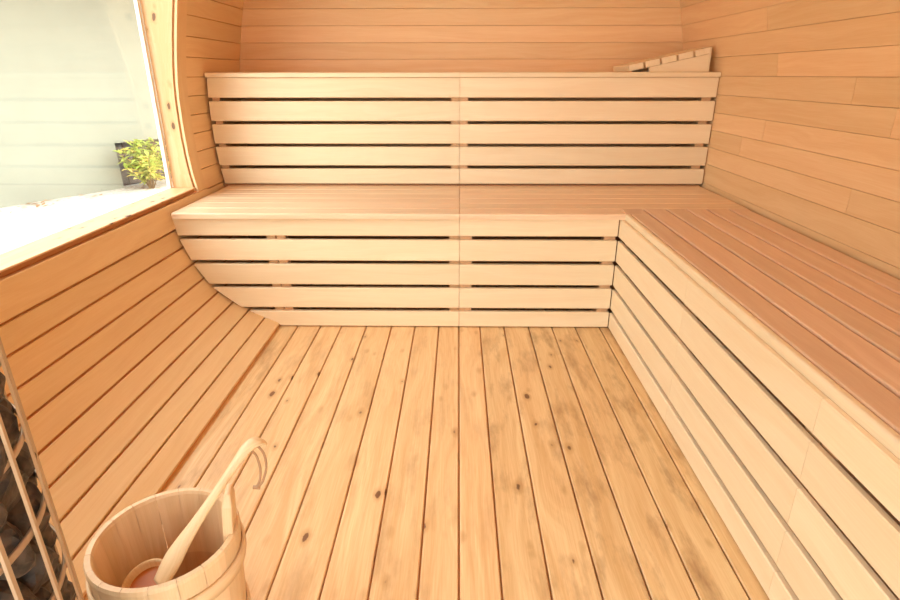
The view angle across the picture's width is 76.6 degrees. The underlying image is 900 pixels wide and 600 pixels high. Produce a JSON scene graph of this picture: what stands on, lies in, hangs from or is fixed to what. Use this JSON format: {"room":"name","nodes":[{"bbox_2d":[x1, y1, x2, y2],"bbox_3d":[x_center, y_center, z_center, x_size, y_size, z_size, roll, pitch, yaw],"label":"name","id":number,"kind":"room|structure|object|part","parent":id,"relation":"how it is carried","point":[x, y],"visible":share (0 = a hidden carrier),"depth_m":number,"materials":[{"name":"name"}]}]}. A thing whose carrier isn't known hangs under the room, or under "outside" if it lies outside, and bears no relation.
{"room":"sauna","nodes":[
{"label":"sauna","id":0,"kind":"room"},
{"bbox_2d":[0,0,308,599],"bbox_3d":[-0.911,-0.294,1.232,0.442,1.572,3.680,0,22,1],"label":"wall","id":1,"kind":"structure","parent":0,"point":[118,373],"depth_m":1.61,"materials":[{"name":"brown wood"}]},
{"bbox_2d":[0,0,208,323],"bbox_3d":[-1.044,-0.509,1.300,0.275,1.066,2.061,0,22,1],"label":"window","id":2,"kind":"structure","parent":1,"relation":"in","point":[164,23],"depth_m":2.01,"materials":[{"name":"yellow wood"}]},
{"bbox_3d":[-1.164,-0.520,1.297,0.036,0.972,1.951,0,22,1],"label":"frame","id":3,"kind":"part","parent":2,"relation":"part of","materials":[{"name":"white wood"}]},
{"bbox_3d":[-1.106,-0.109,1.448,0.099,0.005,1.911,0,22,1],"label":"sill","id":4,"kind":"part","parent":2,"relation":"part of","materials":[{"name":"yellow wood"}]},
{"bbox_2d":[85,284,769,599],"bbox_3d":[0.019,0.438,1.506,2.400,0.060,3.680,0,22,1],"label":"floor","id":5,"kind":"structure","parent":0,"point":[404,462],"depth_m":1.44,"materials":[{"name":"brown wood"}]},
{"bbox_2d":[0,338,84,599],"bbox_3d":[-0.591,0.309,0.574,0.341,0.862,0.340,0,22,1],"label":"heater","id":6,"kind":"object","parent":5,"relation":"on","point":[6,562],"visible":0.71,"depth_m":0.60,"materials":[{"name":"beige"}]},
{"label":"stone","id":7,"kind":"object","parent":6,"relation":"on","visible":0},
{"label":"stone","id":8,"kind":"object","parent":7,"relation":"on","visible":0},
{"label":"stone","id":9,"kind":"object","parent":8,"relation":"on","visible":0},
{"bbox_3d":[-0.481,0.425,0.702,0.063,0.057,0.068,21,16,30],"label":"stone","id":10,"kind":"object","parent":9,"relation":"on","visible":0},
{"label":"stone","id":11,"kind":"object","parent":10,"relation":"on","visible":0},
{"bbox_2d":[34,587,51,599],"bbox_3d":[-0.460,0.349,0.616,0.066,0.083,0.054,-6,22,-14],"label":"stone","id":12,"kind":"object","parent":11,"relation":"on","point":[43,593],"visible":0.37,"depth_m":0.62,"materials":[{"name":"brown stone"}]},
{"bbox_3d":[-0.520,0.510,0.769,0.066,0.065,0.070,-35,-6,24],"label":"stone","id":13,"kind":"object","parent":7,"relation":"on","visible":0},
{"label":"stone","id":14,"kind":"object","parent":13,"relation":"on","visible":0},
{"label":"stone","id":15,"kind":"object","parent":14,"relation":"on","visible":0},
{"bbox_2d":[62,580,75,599],"bbox_3d":[-0.493,0.370,0.695,0.067,0.072,0.065,19,29,40],"label":"stone","id":16,"kind":"object","parent":15,"relation":"on","point":[69,593],"visible":0.18,"depth_m":0.70,"materials":[{"name":"stone"}]},
{"bbox_2d":[41,563,67,599],"bbox_3d":[-0.483,0.331,0.661,0.051,0.064,0.071,-3,22,-7],"label":"stone","id":17,"kind":"object","parent":16,"relation":"on","point":[47,585],"visible":0.13,"depth_m":0.67,"materials":[{"name":"stone"}]},
{"bbox_2d":[16,539,58,593],"bbox_3d":[-0.464,0.287,0.617,0.067,0.060,0.063,14,26,32],"label":"stone","id":18,"kind":"object","parent":17,"relation":"on","point":[37,576],"visible":0.36,"depth_m":0.61,"materials":[{"name":"stone"}]},
{"bbox_2d":[0,521,35,579],"bbox_3d":[-0.463,0.252,0.576,0.068,0.072,0.055,12,25,28],"label":"stone","id":19,"kind":"object","parent":18,"relation":"on","point":[11,536],"visible":0.77,"depth_m":0.57,"materials":[{"name":"stone"}]},
{"bbox_2d":[7,482,50,539],"bbox_3d":[-0.477,0.239,0.622,0.063,0.068,0.068,20,29,41],"label":"stone","id":20,"kind":"object","parent":18,"relation":"on","point":[18,517],"visible":0.43,"depth_m":0.61,"materials":[{"name":"grey stone"}]},
{"bbox_2d":[0,468,28,512],"bbox_3d":[-0.468,0.190,0.581,0.062,0.066,0.071,3,22,8],"label":"stone","id":21,"kind":"object","parent":20,"relation":"on","point":[10,495],"visible":0.56,"depth_m":0.58,"materials":[{"name":"grey stone"}]},
{"bbox_2d":[0,436,10,482],"bbox_3d":[-0.456,0.149,0.538,0.069,0.068,0.065,8,23,20],"label":"stone","id":22,"kind":"object","parent":21,"relation":"on","point":[3,456],"visible":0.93,"depth_m":0.54,"materials":[{"name":"stone"}]},
{"bbox_2d":[0,388,2,402],"bbox_3d":[-0.468,0.095,0.546,0.064,0.074,0.064,-12,25,-29],"label":"stone","id":23,"kind":"object","parent":22,"relation":"on","point":[1,394],"visible":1,"depth_m":0.56,"materials":[{"name":"stone"}]},
{"label":"stone","id":24,"kind":"object","parent":16,"relation":"on","visible":0},
{"bbox_2d":[35,523,56,547],"bbox_3d":[-0.500,0.271,0.659,0.067,0.067,0.060,3,22,7],"label":"stone","id":25,"kind":"object","parent":24,"relation":"on","point":[49,537],"visible":0.12,"depth_m":0.66,"materials":[{"name":"brown stone"}]},
{"label":"stone","id":26,"kind":"object","parent":24,"relation":"on","visible":0},
{"bbox_2d":[27,473,37,485],"bbox_3d":[-0.510,0.221,0.660,0.066,0.073,0.056,17,27,37],"label":"stone","id":27,"kind":"object","parent":26,"relation":"on","point":[32,478],"visible":0.07,"depth_m":0.67,"materials":[{"name":"stone"}]},
{"bbox_2d":[11,438,36,476],"bbox_3d":[-0.494,0.181,0.623,0.065,0.063,0.067,-4,22,-10],"label":"stone","id":28,"kind":"object","parent":27,"relation":"on","point":[24,460],"visible":0.27,"depth_m":0.62,"materials":[{"name":"grey stone"}]},
{"bbox_2d":[0,403,19,444],"bbox_3d":[-0.477,0.134,0.583,0.069,0.068,0.057,20,29,41],"label":"stone","id":29,"kind":"object","parent":28,"relation":"on","point":[9,419],"visible":0.74,"depth_m":0.58,"materials":[{"name":"stone"}]},
{"bbox_2d":[0,372,5,394],"bbox_3d":[-0.495,0.083,0.586,0.060,0.060,0.076,-16,27,-35],"label":"stone","id":30,"kind":"object","parent":29,"relation":"on","point":[2,377],"visible":0.84,"depth_m":0.59,"materials":[{"name":"stone"}]},
{"bbox_2d":[83,483,250,599],"bbox_3d":[-0.458,0.457,0.947,0.236,0.314,0.236,0,22,1],"label":"bucket","id":31,"kind":"object","parent":5,"relation":"on","point":[212,566],"visible":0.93,"depth_m":0.95,"materials":[{"name":"brown wood"}]},
{"bbox_2d":[121,437,266,587],"bbox_3d":[-0.410,0.365,0.939,0.261,0.195,0.082,-16,27,-36],"label":"ladle","id":32,"kind":"object","parent":31,"relation":"in","point":[151,572],"visible":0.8,"depth_m":0.93,"materials":[{"name":"brown wood"}]},
{"bbox_2d":[121,558,162,587],"bbox_3d":[-0.486,0.458,0.916,0.074,0.040,0.073,0,22,1],"label":"bowl","id":33,"kind":"object","parent":32,"relation":"on","point":[148,573],"depth_m":0.93,"materials":[{"name":"brown wood"}]},
{"bbox_2d":[171,186,458,325],"bbox_3d":[-0.496,-0.204,2.418,1.068,0.459,0.562,0,22,1],"label":"bench","id":34,"kind":"object","parent":5,"relation":"on","point":[276,213],"visible":1,"depth_m":2.18,"materials":[{"name":"brown wood"}]},
{"bbox_3d":[-0.675,-0.138,2.210,0.034,0.385,0.036,0,22,1],"label":"support post","id":35,"kind":"part","parent":34,"relation":"part of","materials":[{"name":"brown wood"}]},
{"bbox_3d":[-0.637,-0.138,2.209,0.034,0.385,0.036,0,22,1],"label":"support post","id":36,"kind":"part","parent":34,"relation":"part of","materials":[{"name":"brown wood"}]},
{"bbox_3d":[-0.488,-0.408,2.338,1.052,0.021,0.562,0,22,1],"label":"seat","id":37,"kind":"part","parent":34,"relation":"part of","materials":[{"name":"beige wood"}]},
{"bbox_3d":[0.016,-0.111,2.209,0.037,0.437,0.036,0,22,1],"label":"support post","id":38,"kind":"part","parent":34,"relation":"part of","materials":[{"name":"brown wood"}]},
{"bbox_2d":[204,72,459,262],"bbox_3d":[-0.502,-0.613,2.780,1.093,0.921,0.442,0,22,1],"label":"bench","id":39,"kind":"object","parent":5,"relation":"on","point":[258,84],"visible":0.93,"depth_m":2.51,"materials":[{"name":"brown wood"}]},
{"bbox_3d":[-1.020,-0.753,2.554,0.032,0.456,0.036,0,22,1],"label":"support post","id":40,"kind":"part","parent":39,"relation":"part of","materials":[{"name":"brown wood"}]},
{"bbox_3d":[-0.496,-1.033,2.614,1.081,0.019,0.442,0,22,1],"label":"seat","id":41,"kind":"part","parent":39,"relation":"part of","materials":[{"name":"beige wood"}]},
{"bbox_3d":[-0.503,-0.742,2.520,1.089,0.451,0.018,0,22,1],"label":"panel","id":42,"kind":"part","parent":39,"relation":"part of","materials":[{"name":"beige wood"}]},
{"bbox_3d":[0.024,-0.748,2.539,0.037,0.456,0.036,0,22,1],"label":"support post","id":43,"kind":"part","parent":39,"relation":"part of","materials":[{"name":"brown wood"}]},
{"bbox_2d":[460,72,720,274],"bbox_3d":[0.593,-0.609,2.764,1.093,0.921,0.442,0,22,1],"label":"bench","id":44,"kind":"object","parent":5,"relation":"on","point":[703,85],"visible":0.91,"depth_m":2.49,"materials":[{"name":"brown wood"}]},
{"bbox_3d":[0.061,-0.748,2.539,0.035,0.456,0.036,0,22,1],"label":"support post","id":45,"kind":"part","parent":44,"relation":"part of","materials":[{"name":"brown wood"}]},
{"bbox_3d":[0.590,-0.737,2.505,1.093,0.451,0.018,0,22,1],"label":"panel","id":46,"kind":"part","parent":44,"relation":"part of","materials":[{"name":"beige wood"}]},
{"bbox_3d":[0.591,-1.028,2.599,1.091,0.019,0.442,0,22,1],"label":"seat","id":47,"kind":"part","parent":44,"relation":"part of","materials":[{"name":"beige wood"}]},
{"bbox_2d":[613,47,711,71],"bbox_3d":[0.934,-1.067,2.535,0.344,0.098,0.270,0,22,1],"label":"headrest cover","id":48,"kind":"object","parent":44,"relation":"on","point":[697,59],"visible":0.91,"depth_m":2.42,"materials":[{"name":"beige wood"}]},
{"bbox_3d":[0.975,-1.096,2.647,0.245,0.070,0.018,0,22,1],"label":"panel","id":49,"kind":"part","parent":48,"relation":"part of","materials":[{"name":"beige wood"}]},
{"bbox_3d":[0.971,-1.010,2.428,0.245,0.070,0.018,0,22,1],"label":"panel","id":50,"kind":"part","parent":48,"relation":"part of","materials":[{"name":"beige wood"}]},
{"bbox_3d":[1.104,-0.744,2.524,0.039,0.456,0.036,0,22,1],"label":"support post","id":51,"kind":"part","parent":44,"relation":"part of","materials":[{"name":"brown wood"}]},
{"bbox_2d":[459,186,748,326],"bbox_3d":[0.581,-0.199,2.403,1.083,0.459,0.562,0,22,1],"label":"bench","id":52,"kind":"object","parent":5,"relation":"on","point":[559,211],"visible":0.97,"depth_m":2.18,"materials":[{"name":"brown wood"}]},
{"bbox_3d":[0.060,-0.110,2.209,0.047,0.437,0.036,0,22,1],"label":"support post","id":53,"kind":"part","parent":52,"relation":"part of","materials":[{"name":"brown wood"}]},
{"bbox_3d":[0.328,-0.100,2.179,0.584,0.436,0.018,0,22,1],"label":"panel","id":54,"kind":"part","parent":52,"relation":"part of","materials":[{"name":"beige wood"}]},
{"bbox_3d":[0.598,-0.108,2.201,0.043,0.437,0.036,0,22,1],"label":"support post","id":55,"kind":"part","parent":52,"relation":"part of","materials":[{"name":"brown wood"}]},
{"bbox_3d":[0.581,-0.403,2.323,1.083,0.021,0.562,0,22,1],"label":"seat","id":56,"kind":"part","parent":52,"relation":"part of","materials":[{"name":"beige wood"}]},
{"bbox_2d":[608,209,899,599],"bbox_3d":[0.851,0.356,0.996,0.493,0.459,2.636,0,22,1],"label":"bench","id":57,"kind":"object","parent":5,"relation":"on","point":[829,314],"visible":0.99,"depth_m":1.17,"materials":[{"name":"brown wood"}]},
{"bbox_3d":[0.659,-0.075,2.118,0.036,0.437,0.045,0,22,1],"label":"support post","id":58,"kind":"part","parent":57,"relation":"part of","materials":[{"name":"brown wood"}]},
{"bbox_3d":[0.624,0.027,1.857,0.012,0.436,0.662,0,22,1],"label":"panel","id":59,"kind":"part","parent":57,"relation":"part of","materials":[{"name":"beige wood"}]},
{"bbox_3d":[0.650,0.141,1.571,0.036,0.437,0.045,0,22,1],"label":"support post","id":60,"kind":"part","parent":57,"relation":"part of","materials":[{"name":"brown wood"}]},
{"bbox_3d":[0.650,0.158,1.527,0.036,0.437,0.045,0,22,1],"label":"support post","id":61,"kind":"part","parent":57,"relation":"part of","materials":[{"name":"brown wood"}]},
{"bbox_3d":[0.615,0.256,1.278,0.012,0.436,0.582,0,22,1],"label":"panel","id":62,"kind":"part","parent":57,"relation":"part of","materials":[{"name":"beige wood"}]},
{"bbox_3d":[0.859,0.152,0.915,0.478,0.021,2.636,0,22,1],"label":"seat","id":63,"kind":"part","parent":57,"relation":"part of","materials":[{"name":"brown wood"}]},
{"bbox_3d":[0.642,0.355,1.028,0.036,0.437,0.045,0,22,1],"label":"support post","id":64,"kind":"part","parent":57,"relation":"part of","materials":[{"name":"brown wood"}]},
{"bbox_3d":[0.641,0.372,0.985,0.036,0.437,0.045,0,22,1],"label":"support post","id":65,"kind":"part","parent":57,"relation":"part of","materials":[{"name":"brown wood"}]},
{"bbox_3d":[0.605,0.508,0.638,0.012,0.436,0.791,0,22,1],"label":"panel","id":66,"kind":"part","parent":57,"relation":"part of","materials":[{"name":"beige wood"}]},
{"bbox_2d":[238,0,684,245],"bbox_3d":[0.045,-1.187,2.816,2.320,2.060,0.050,0,22,1],"label":"wall","id":67,"kind":"structure","parent":0,"point":[276,35],"depth_m":2.76,"materials":[{"name":"brown wood"}]},
{"bbox_2d":[610,0,899,599],"bbox_3d":[0.949,-0.286,1.206,0.451,1.572,3.680,0,22,1],"label":"wall","id":68,"kind":"structure","parent":0,"point":[804,137],"depth_m":1.77,"materials":[{"name":"brown wood"}]},
{"label":"stone","id":69,"kind":"object","parent":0,"visible":0},
{"label":"stone","id":70,"kind":"object","parent":69,"relation":"on","visible":0},
{"bbox_3d":[-0.458,0.507,0.652,0.057,0.063,0.068,7,22,-6],"label":"stone","id":71,"kind":"object","parent":70,"relation":"on","visible":0},
{"label":"stone","id":72,"kind":"object","parent":71,"relation":"on","visible":0},
{"label":"stone","id":73,"kind":"object","parent":72,"relation":"on","visible":0},
{"label":"stone","id":74,"kind":"object","parent":73,"relation":"on","visible":0},
{"bbox_2d":[0,580,38,599],"bbox_3d":[-0.459,0.310,0.574,0.075,0.068,0.051,-5,22,-12],"label":"stone","id":75,"kind":"object","parent":74,"relation":"on","point":[5,591],"visible":0.62,"depth_m":0.57,"materials":[{"name":"stone"}]},
{"bbox_3d":[-0.460,0.266,0.529,0.062,0.072,0.066,9,35,28],"label":"stone","id":76,"kind":"object","parent":75,"relation":"on","visible":0},
{"bbox_2d":[0,502,7,533],"bbox_3d":[-0.453,0.213,0.537,0.059,0.063,0.064,-17,27,-37],"label":"stone","id":77,"kind":"object","parent":76,"relation":"on","point":[3,510],"visible":1,"depth_m":0.55,"materials":[{"name":"brown stone"}]},
{"label":"outside","id":78,"kind":"structure","parent":0,"visible":0},
{"bbox_2d":[0,178,172,250],"bbox_3d":[0.148,-2.574,9.734,60.000,0.001,60.000,0,22,1],"label":"ground","id":79,"kind":"structure","parent":78,"point":[18,226],"depth_m":5.28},
{"bbox_2d":[1,184,158,212],"bbox_3d":[-4.307,-0.720,5.019,0.510,0.029,7.183,13,25,29],"label":"leaf litter","id":80,"kind":"object","parent":79,"relation":"on","point":[37,205],"visible":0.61,"depth_m":5.76,"materials":[{"name":"brown"}]},
{"bbox_2d":[0,0,171,207],"bbox_3d":[-3.171,-2.434,5.986,1.430,2.500,21.000,13,25,29],"label":"wall","id":81,"kind":"structure","parent":79,"relation":"on","point":[74,85],"depth_m":5.78,"materials":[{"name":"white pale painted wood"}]},
{"bbox_3d":[-3.375,-1.821,7.033,0.075,0.590,1.830,13,25,29],"label":"dark timber panel","id":82,"kind":"part","parent":81,"relation":"part of","materials":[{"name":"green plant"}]},
{"bbox_2d":[113,137,170,188],"bbox_3d":[-3.310,-1.518,6.328,0.593,0.549,0.662,7,22,16],"label":"shrub","id":83,"kind":"object","parent":79,"relation":"on","point":[145,163],"visible":0.94,"depth_m":6.21,"materials":[{"name":"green plant"}]},
{"label":"stone","id":84,"kind":"object","parent":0,"visible":0},
{"bbox_3d":[-0.541,0.166,0.644,0.068,0.072,0.058,35,-13,-2],"label":"stone","id":85,"kind":"object","parent":84,"relation":"on","visible":0},
{"bbox_2d":[1,397,13,412],"bbox_3d":[-0.513,0.123,0.615,0.065,0.073,0.057,-12,25,-28],"label":"stone","id":86,"kind":"object","parent":85,"relation":"on","point":[5,402],"visible":0.38,"depth_m":0.63,"materials":[{"name":"stone"}]}
]}

